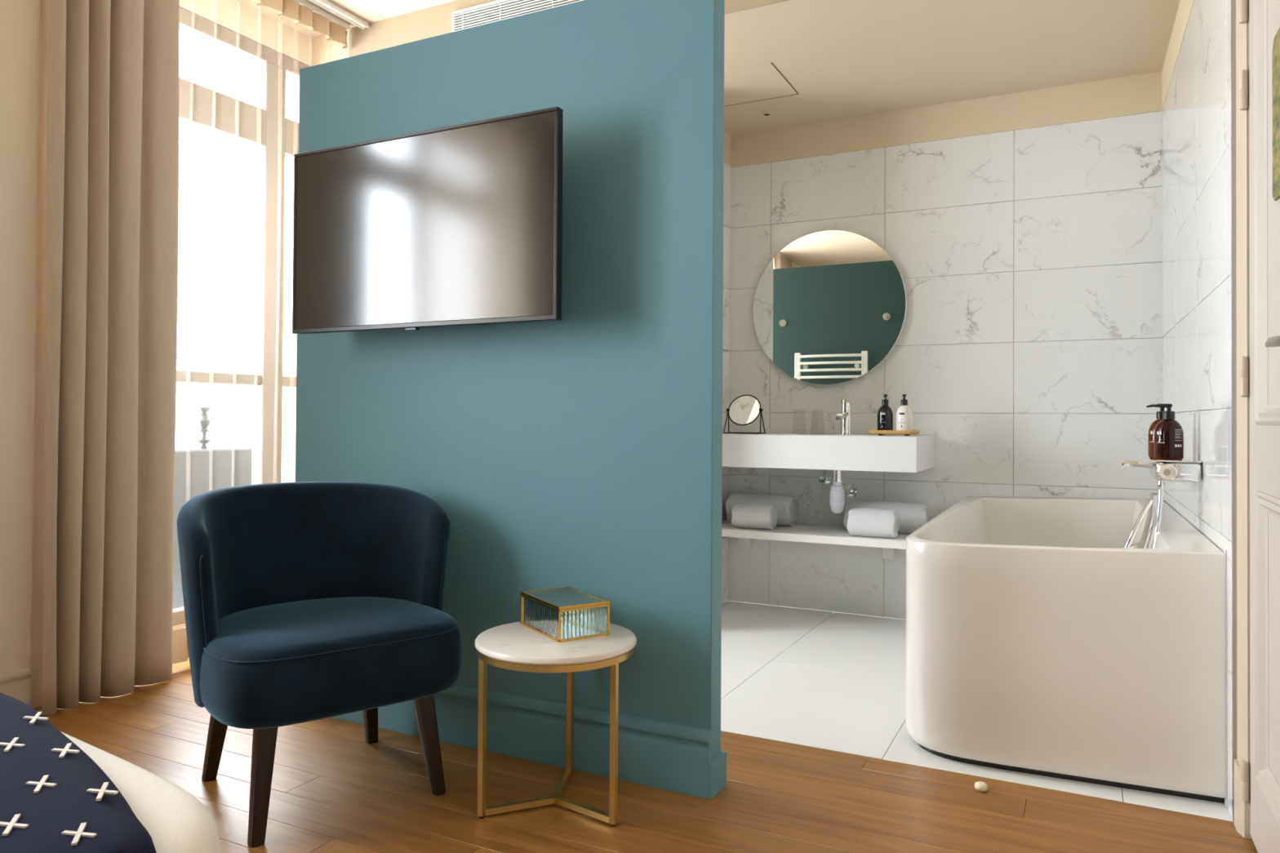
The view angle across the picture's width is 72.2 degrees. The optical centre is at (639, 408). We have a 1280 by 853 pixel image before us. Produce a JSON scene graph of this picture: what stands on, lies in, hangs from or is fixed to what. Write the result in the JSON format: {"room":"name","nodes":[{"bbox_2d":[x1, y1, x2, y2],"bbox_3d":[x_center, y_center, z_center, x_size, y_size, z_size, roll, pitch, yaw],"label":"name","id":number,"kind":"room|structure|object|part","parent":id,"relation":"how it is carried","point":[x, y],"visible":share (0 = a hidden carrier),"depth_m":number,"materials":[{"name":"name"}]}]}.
{"room":"hotel room","nodes":[
{"label":"hotel room","id":0,"kind":"room"},
{"bbox_2d":[0,0,312,708],"bbox_3d":[-2.547,-0.433,2.410,0.520,2.870,7.197,0,-1,27],"label":"wall","id":1,"kind":"structure","parent":0,"point":[24,24],"depth_m":2.88,"materials":[{"name":"beige paint"}]},
{"bbox_2d":[0,668,31,706],"bbox_3d":[-2.973,0.906,0.974,0.015,0.155,4.284,0,-1,27],"label":"baseboard","id":2,"kind":"structure","parent":1,"relation":"attached to","point":[16,685],"depth_m":2.85,"materials":[{"name":"white paint"}]},
{"bbox_2d":[172,6,310,626],"bbox_3d":[-1.968,-0.393,3.786,0.075,2.630,1.294,0,-1,27],"label":"window","id":3,"kind":"structure","parent":1,"relation":"in","point":[264,126],"depth_m":4.13,"materials":[{"name":"paint"}]},
{"bbox_3d":[-2.020,0.890,3.684,0.055,0.060,0.958,0,-1,27],"label":"rail","id":4,"kind":"part","parent":3,"relation":"part of","materials":[{"name":"paint"}]},
{"bbox_2d":[235,0,456,38],"bbox_3d":[-1.202,-1.936,0.947,4.200,0.120,5.758,0,-1,27],"label":"ceiling","id":5,"kind":"structure","parent":0,"point":[370,11],"depth_m":4.04,"materials":[{"name":"beige paint"}]},
{"bbox_2d":[293,0,351,31],"bbox_3d":[-2.274,-1.851,2.474,0.036,0.028,3.880,0,-1,27],"label":"track","id":6,"kind":"object","parent":5,"relation":"attached to","point":[331,18],"visible":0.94,"depth_m":4.06,"materials":[{"name":"white metal"}]},
{"bbox_2d":[172,0,347,663],"bbox_3d":[-1.633,-0.414,3.762,0.041,2.815,0.981,0,-1,27],"label":"sheer curtain","id":7,"kind":"object","parent":6,"relation":"hanging from","point":[301,14],"visible":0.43,"depth_m":3.92,"materials":[{"name":"beige fabric"}]},
{"bbox_2d":[310,0,368,29],"bbox_3d":[-2.185,-1.851,2.443,0.036,0.028,3.905,0,-1,27],"label":"track","id":8,"kind":"object","parent":5,"relation":"attached to","point":[332,7],"visible":1,"depth_m":4.04,"materials":[{"name":"white metal"}]},
{"bbox_2d":[41,0,179,715],"bbox_3d":[-1.868,-0.409,3.118,0.105,2.842,0.489,0,-1,27],"label":"curtain","id":9,"kind":"object","parent":8,"relation":"hanging from","point":[112,196],"visible":1,"depth_m":3.08,"materials":[{"name":"beige fabric"}]},
{"bbox_2d":[295,0,726,799],"bbox_3d":[-0.476,-0.076,2.691,1.554,2.189,0.108,0,-1,27],"label":"wall","id":10,"kind":"structure","parent":0,"point":[582,451],"depth_m":2.50,"materials":[{"name":"teal paint"}]},
{"bbox_2d":[292,106,563,334],"bbox_3d":[-0.622,-0.517,2.637,0.986,0.578,0.174,0,-1,27],"label":"television","id":11,"kind":"object","parent":10,"relation":"attached to","point":[460,224],"visible":1,"depth_m":2.53,"materials":[{"name":"black plastic"}]},
{"bbox_2d":[348,0,789,57],"bbox_3d":[0.181,-1.677,3.444,3.560,0.324,0.006,0,-1,27],"label":"wall","id":12,"kind":"structure","parent":0,"point":[436,20],"depth_m":4.06,"materials":[{"name":"paint"}]},
{"bbox_2d":[451,0,582,31],"bbox_3d":[-0.294,-1.677,3.674,1.235,0.215,0.012,0,-1,27],"label":"air vent","id":13,"kind":"object","parent":12,"relation":"in","point":[499,10],"visible":0.29,"depth_m":3.84,"materials":[{"name":"white metal"}]},
{"bbox_3d":[-0.294,-1.677,3.674,1.235,0.215,0.012,0,-1,27],"label":"grille frame","id":14,"kind":"part","parent":13,"relation":"part of","materials":[{"name":"white paint"}]},
{"bbox_2d":[33,600,1257,852],"bbox_3d":[-0.918,1.033,1.567,4.150,0.060,7.197,0,-1,27],"label":"floor","id":15,"kind":"structure","parent":0,"point":[333,790],"depth_m":2.35,"materials":[{"name":"brown wood"}]},
{"bbox_2d":[60,731,220,852],"bbox_3d":[-1.797,0.731,0.242,1.820,0.503,3.037,0,-1,27],"label":"bed","id":16,"kind":"object","parent":15,"relation":"on","point":[175,820],"visible":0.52,"depth_m":1.10,"materials":[{"name":"white fabric"}]},
{"bbox_2d":[0,692,156,852],"bbox_3d":[-1.356,0.468,1.067,1.693,0.045,1.036,0,-1,27],"label":"throw","id":17,"kind":"object","parent":16,"relation":"on","point":[55,798],"visible":1,"depth_m":1.02,"materials":[{"name":"fabric"}]},
{"bbox_2d":[176,481,462,848],"bbox_3d":[-0.865,0.615,2.376,0.705,0.795,0.630,1,-1,-38],"label":"armchair","id":18,"kind":"object","parent":15,"relation":"on","point":[304,602],"visible":1,"depth_m":2.31,"materials":[{"name":"blue fabric"}]},
{"bbox_3d":[-1.142,0.873,2.387,0.075,0.276,0.086,1,-1,-38],"label":"leg","id":19,"kind":"part","parent":18,"relation":"part of","materials":[{"name":"brown wood"}]},
{"bbox_3d":[-0.888,0.871,2.066,0.075,0.276,0.086,1,-1,-38],"label":"leg","id":20,"kind":"part","parent":18,"relation":"part of","materials":[{"name":"brown wood"}]},
{"bbox_3d":[-0.933,0.476,2.464,0.705,0.515,0.409,1,-1,-38],"label":"backrest","id":21,"kind":"part","parent":18,"relation":"part of","materials":[{"name":"blue fabric"}]},
{"bbox_2d":[200,596,462,728],"bbox_3d":[-0.843,0.644,2.347,0.627,0.207,0.558,1,-1,-38],"label":"seat cushion","id":22,"kind":"object","parent":18,"relation":"on","point":[266,662],"depth_m":2.14,"materials":[{"name":"blue fabric"}]},
{"bbox_3d":[-0.818,0.878,2.644,0.075,0.276,0.086,1,-1,-38],"label":"leg","id":23,"kind":"part","parent":18,"relation":"part of","materials":[{"name":"brown wood"}]},
{"bbox_3d":[-0.564,0.876,2.324,0.075,0.276,0.086,1,-1,-38],"label":"leg","id":24,"kind":"part","parent":18,"relation":"part of","materials":[{"name":"brown wood"}]},
{"bbox_2d":[475,621,636,826],"bbox_3d":[-0.216,0.800,2.250,0.412,0.430,0.412,0,-1,27],"label":"side table","id":25,"kind":"object","parent":15,"relation":"on","point":[516,646],"visible":0.87,"depth_m":2.17,"materials":[{"name":"white stone"}]},
{"bbox_3d":[-0.391,0.813,2.175,0.015,0.388,0.015,0,-1,27],"label":"leg","id":26,"kind":"part","parent":25,"relation":"part of","materials":[{"name":"gold metal"}]},
{"bbox_2d":[520,586,609,642],"bbox_3d":[-0.202,0.542,2.327,0.148,0.088,0.230,1,-1,-32],"label":"glass box","id":27,"kind":"object","parent":25,"relation":"on","point":[561,614],"visible":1,"depth_m":2.25,"materials":[{"name":"clear glass"}]},
{"bbox_3d":[-0.262,0.544,2.289,0.004,0.070,0.218,1,-1,-32],"label":"ribbed pane","id":28,"kind":"part","parent":27,"relation":"part of","materials":[{"name":"clear glass"}]},
{"bbox_3d":[-0.202,0.501,2.328,0.139,0.003,0.222,1,-1,-32],"label":"lid","id":29,"kind":"part","parent":27,"relation":"part of","materials":[{"name":"clear glass"}]},
{"bbox_3d":[-0.142,0.544,2.232,0.135,0.070,0.005,1,-1,-32],"label":"ribbed pane","id":30,"kind":"part","parent":27,"relation":"part of","materials":[{"name":"clear glass"}]},
{"bbox_3d":[-0.194,0.818,2.439,0.015,0.388,0.015,0,-1,27],"label":"leg","id":31,"kind":"part","parent":25,"relation":"part of","materials":[{"name":"gold metal"}]},
{"bbox_3d":[-0.063,0.815,2.136,0.015,0.388,0.015,0,-1,27],"label":"leg","id":32,"kind":"part","parent":25,"relation":"part of","materials":[{"name":"gold metal"}]},
{"bbox_2d":[974,781,987,791],"bbox_3d":[0.914,1.014,2.351,0.034,0.020,0.034,0,-1,27],"label":"door stop","id":33,"kind":"object","parent":15,"relation":"on","point":[980,786],"visible":1,"depth_m":2.34,"materials":[{"name":"white metal"}]},
{"bbox_2d":[905,496,1226,808],"bbox_3d":[1.535,0.707,3.230,0.832,0.660,1.823,0,-1,27],"label":"bathtub","id":34,"kind":"object","parent":15,"relation":"on","point":[1037,642],"visible":0.99,"depth_m":2.42,"materials":[{"name":"white ceramic"}]},
{"bbox_2d":[1129,493,1157,548],"bbox_3d":[1.630,0.387,2.808,0.067,0.244,0.164,0,-1,2],"label":"shower","id":35,"kind":"object","parent":34,"relation":"on","point":[1144,543],"visible":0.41,"depth_m":2.77,"materials":[{"name":"silver metal"}]},
{"bbox_2d":[721,129,730,604],"bbox_3d":[0.263,-0.230,4.462,0.110,2.546,0.817,0,-1,27],"label":"wall","id":36,"kind":"structure","parent":0,"point":[726,175],"depth_m":4.75,"materials":[{"name":"tile"}]},
{"bbox_2d":[286,0,1180,135],"bbox_3d":[0.414,-1.717,4.149,4.200,0.424,1.460,0,-1,27],"label":"ceiling","id":37,"kind":"structure","parent":0,"point":[842,59],"depth_m":3.68,"materials":[{"name":"beige paint"}]},
{"bbox_2d":[724,62,798,106],"bbox_3d":[0.446,-1.505,4.116,0.492,0.002,0.412,0,-1,27],"label":"ceiling hatch","id":38,"kind":"object","parent":37,"relation":"attached to","point":[762,82],"visible":0.74,"depth_m":4.08,"materials":[{"name":"beige paint"}]},
{"bbox_2d":[760,111,773,116],"bbox_3d":[0.646,-1.497,4.467,0.060,0.005,0.060,0,-1,27],"label":"recessed light","id":39,"kind":"object","parent":37,"relation":"in","point":[765,113],"visible":1,"depth_m":4.46,"materials":[{"name":"beige paint"}]},
{"bbox_2d":[728,71,1163,619],"bbox_3d":[0.715,-0.224,4.747,4.200,2.546,0.121,0,-1,27],"label":"wall","id":40,"kind":"structure","parent":0,"point":[1022,232],"depth_m":4.23,"materials":[{"name":"tile"}]},
{"bbox_2d":[721,520,910,559],"bbox_3d":[0.923,0.673,4.317,1.199,0.147,0.437,0,-1,27],"label":"wall shelf","id":41,"kind":"object","parent":40,"relation":"attached to","point":[800,532],"visible":0.55,"depth_m":4.22,"materials":[{"name":"white paint"}]},
{"bbox_2d":[731,502,777,529],"bbox_3d":[0.570,0.534,4.365,0.203,0.126,0.138,0,-1,27],"label":"rolled towel","id":42,"kind":"object","parent":41,"relation":"on","point":[744,515],"visible":1,"depth_m":4.32,"materials":[{"name":"white fabric"}]},
{"bbox_2d":[725,493,798,526],"bbox_3d":[0.632,0.523,4.551,0.348,0.154,0.168,0,-1,27],"label":"rolled towel","id":43,"kind":"object","parent":41,"relation":"on","point":[787,506],"visible":0.48,"depth_m":4.48,"materials":[{"name":"grey fabric"}]},
{"bbox_2d":[846,508,899,538],"bbox_3d":[1.087,0.532,4.087,0.218,0.130,0.142,0,-1,27],"label":"rolled towel","id":44,"kind":"object","parent":41,"relation":"on","point":[870,522],"visible":1,"depth_m":4.04,"materials":[{"name":"white fabric"}]},
{"bbox_2d":[843,500,930,533],"bbox_3d":[1.200,0.527,4.265,0.388,0.146,0.160,0,-1,27],"label":"rolled towel","id":45,"kind":"object","parent":41,"relation":"on","point":[912,517],"visible":0.44,"depth_m":4.18,"materials":[{"name":"grey fabric"}]},
{"bbox_2d":[818,470,831,484],"bbox_3d":[0.948,0.337,4.497,0.056,0.108,0.109,0,-1,20],"label":"angle valve","id":46,"kind":"object","parent":40,"relation":"attached to","point":[825,478],"visible":0.82,"depth_m":4.50,"materials":[{"name":"silver metal"}]},
{"bbox_3d":[0.929,0.363,4.474,0.038,0.038,0.024,0,-1,27],"label":"handle","id":47,"kind":"part","parent":46,"relation":"part of","materials":[{"name":"silver metal"}]},
{"bbox_2d":[722,428,935,472],"bbox_3d":[0.846,0.195,4.301,1.074,0.176,0.547,0,-1,27],"label":"washbasin","id":48,"kind":"object","parent":40,"relation":"attached to","point":[798,449],"visible":0.91,"depth_m":4.03,"materials":[{"name":"white ceramic"}]},
{"bbox_2d":[723,394,765,434],"bbox_3d":[0.522,0.028,4.385,0.198,0.196,0.076,0,-1,27],"label":"vanity mirror","id":49,"kind":"object","parent":48,"relation":"on","point":[744,410],"visible":1,"depth_m":4.38,"materials":[{"name":"black metal"}]},
{"bbox_2d":[835,397,851,434],"bbox_3d":[0.988,0.038,4.261,0.056,0.178,0.158,0,-1,27],"label":"tap","id":50,"kind":"object","parent":48,"relation":"on","point":[845,415],"visible":0.97,"depth_m":4.28,"materials":[{"name":"silver metal"}]},
{"bbox_3d":[0.979,0.034,4.244,0.038,0.042,0.120,0,-1,27],"label":"spout","id":51,"kind":"part","parent":50,"relation":"part of","materials":[{"name":"silver metal"}]},
{"bbox_3d":[0.994,-0.038,4.274,0.028,0.025,0.095,0,-1,27],"label":"lever","id":52,"kind":"part","parent":50,"relation":"part of","materials":[{"name":"silver metal"}]},
{"bbox_3d":[1.011,-0.018,4.307,0.047,0.032,0.047,0,-1,27],"label":"lever","id":53,"kind":"part","parent":50,"relation":"part of","materials":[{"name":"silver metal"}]},
{"bbox_2d":[829,470,857,513],"bbox_3d":[1.011,0.398,4.363,0.073,0.226,0.284,0,-1,29],"label":"trap","id":54,"kind":"object","parent":48,"relation":"attached to","point":[837,494],"visible":0.91,"depth_m":4.25,"materials":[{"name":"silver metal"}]},
{"bbox_2d":[868,430,919,435],"bbox_3d":[1.190,0.114,4.102,0.230,0.025,0.124,0,-1,27],"label":"bamboo tray","id":55,"kind":"object","parent":48,"relation":"on","point":[907,433],"visible":0.98,"depth_m":4.05,"materials":[{"name":"brown wood"}]},
{"bbox_2d":[877,394,893,430],"bbox_3d":[1.152,0.020,4.123,0.072,0.175,0.073,0,-1,27],"label":"lotion bottle","id":56,"kind":"object","parent":55,"relation":"on","point":[885,414],"visible":0.89,"depth_m":4.09,"materials":[{"name":"black plastic"}]},
{"bbox_2d":[895,394,912,430],"bbox_3d":[1.230,0.020,4.083,0.074,0.175,0.075,0,-1,27],"label":"lotion bottle","id":57,"kind":"object","parent":55,"relation":"on","point":[904,417],"visible":0.93,"depth_m":4.06,"materials":[{"name":"white plastic"}]},
{"bbox_2d":[752,230,906,385],"bbox_3d":[0.969,-0.521,4.539,0.800,0.800,0.030,0,-1,27],"label":"wall mirror","id":58,"kind":"object","parent":40,"relation":"attached to","point":[829,306],"visible":1,"depth_m":4.52,"materials":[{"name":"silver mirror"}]},
{"bbox_2d":[1161,0,1236,822],"bbox_3d":[1.967,-0.235,3.048,0.121,2.546,1.988,0,-1,26],"label":"wall","id":59,"kind":"structure","parent":0,"point":[1198,73],"depth_m":2.64,"materials":[{"name":"tile"}]},
{"bbox_2d":[1120,456,1202,489],"bbox_3d":[1.679,0.209,2.841,0.214,0.095,0.339,0,-1,27],"label":"mixer","id":60,"kind":"object","parent":59,"relation":"attached to","point":[1188,468],"visible":0.98,"depth_m":2.70,"materials":[{"name":"silver metal"}]},
{"bbox_3d":[1.591,0.182,2.801,0.094,0.030,0.048,0,-1,27],"label":"spout","id":61,"kind":"part","parent":60,"relation":"part of","materials":[{"name":"silver metal"}]},
{"bbox_2d":[1124,489,1164,548],"bbox_3d":[1.552,0.507,2.730,0.212,0.505,0.056,0,-1,-11],"label":"shower hose","id":62,"kind":"object","parent":60,"relation":"hanging from","point":[1161,492],"visible":0.44,"depth_m":2.71,"materials":[{"name":"silver metal"}]},
{"bbox_2d":[1146,404,1165,457],"bbox_3d":[1.715,0.074,2.880,0.081,0.176,0.081,1,-1,-41],"label":"soap bottle","id":63,"kind":"object","parent":60,"relation":"on","point":[1158,414],"visible":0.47,"depth_m":2.88,"materials":[{"name":"brown plastic"}]},
{"bbox_3d":[1.623,0.196,2.701,0.052,0.052,0.030,0,-1,27],"label":"control knob","id":64,"kind":"part","parent":60,"relation":"part of","materials":[{"name":"silver metal"}]},
{"bbox_2d":[1152,404,1183,459],"bbox_3d":[1.675,0.073,2.777,0.081,0.176,0.081,1,-1,-33],"label":"soap bottle","id":65,"kind":"object","parent":60,"relation":"on","point":[1168,433],"visible":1,"depth_m":2.75,"materials":[{"name":"brown plastic"}]},
{"bbox_2d":[1144,456,1202,462],"bbox_3d":[1.720,0.165,2.837,0.136,0.006,0.310,0,-1,27],"label":"shelf","id":66,"kind":"object","parent":60,"relation":"attached to","point":[1186,460],"depth_m":2.72,"materials":[{"name":"silver metal"}]},
{"bbox_3d":[0.415,-0.444,-0.197,0.122,2.870,5.210,0,-1,27],"label":"wall","id":67,"kind":"structure","parent":0,"visible":0},
{"bbox_2d":[1233,0,1252,839],"bbox_3d":[1.487,-0.410,2.132,0.066,2.869,0.080,0,-1,27],"label":"trim","id":68,"kind":"structure","parent":67,"relation":"attached to","point":[1242,816],"depth_m":2.12,"materials":[{"name":"white paint"}]},
{"bbox_3d":[1.491,-0.490,2.133,0.060,2.709,0.078,0,-1,27],"label":"casing moulding","id":69,"kind":"part","parent":68,"relation":"part of","materials":[{"name":"white paint"}]},
{"bbox_2d":[1238,0,1279,852],"bbox_3d":[1.271,-0.127,1.756,0.105,2.268,0.797,0,-1,27],"label":"door","id":70,"kind":"structure","parent":67,"relation":"in","point":[1264,15],"depth_m":1.97,"materials":[{"name":"white paint"}]},
{"bbox_3d":[1.286,-0.554,1.751,0.020,1.175,0.580,0,-1,27],"label":"panel moulding","id":71,"kind":"part","parent":70,"relation":"part of","materials":[{"name":"white paint"}]},
{"bbox_3d":[1.280,0.511,1.738,0.020,0.655,0.580,0,-1,27],"label":"panel moulding","id":72,"kind":"part","parent":70,"relation":"part of","materials":[{"name":"white paint"}]},
{"bbox_3d":[1.297,0.109,1.736,0.040,0.150,0.580,0,-1,27],"label":"lock rail","id":73,"kind":"part","parent":70,"relation":"part of","materials":[{"name":"white paint"}]},
{"bbox_3d":[1.292,0.923,1.726,0.040,0.168,0.580,0,-1,27],"label":"rail","id":74,"kind":"part","parent":70,"relation":"part of","materials":[{"name":"white paint"}]},
{"bbox_3d":[1.298,0.511,1.729,0.020,0.655,0.580,0,-1,27],"label":"panel","id":75,"kind":"part","parent":70,"relation":"part of","materials":[{"name":"white paint"}]},
{"bbox_3d":[1.132,-0.114,1.528,0.064,0.026,0.186,0,-1,27],"label":"lever handle","id":76,"kind":"part","parent":70,"relation":"part of","materials":[{"name":"silver metal"}]},
{"bbox_3d":[1.304,-0.554,1.742,0.020,1.175,0.580,0,-1,27],"label":"panel","id":77,"kind":"part","parent":70,"relation":"part of","materials":[{"name":"white paint"}]},
{"bbox_2d":[1271,26,1279,200],"bbox_3d":[1.293,-0.617,1.748,0.004,0.348,0.310,0,-1,27],"label":"print","id":78,"kind":"object","parent":70,"relation":"attached to","point":[1276,46],"visible":1,"depth_m":1.85,"materials":[{"name":"green paper"}]},
{"label":"outside","id":79,"kind":"structure","parent":0,"visible":0},
{"bbox_2d":[173,447,252,608],"bbox_3d":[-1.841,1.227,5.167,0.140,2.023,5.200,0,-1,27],"label":"radiator","id":80,"kind":"object","parent":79,"point":[197,471],"visible":0.02,"depth_m":4.35,"materials":[{"name":"white metal"}]},
{"bbox_2d":[194,404,213,448],"bbox_3d":[-2.206,0.091,4.441,0.088,0.228,0.088,0,-1,27],"label":"finial","id":81,"kind":"object","parent":80,"relation":"on","point":[204,420],"visible":1,"depth_m":4.42,"materials":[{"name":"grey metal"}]}
]}

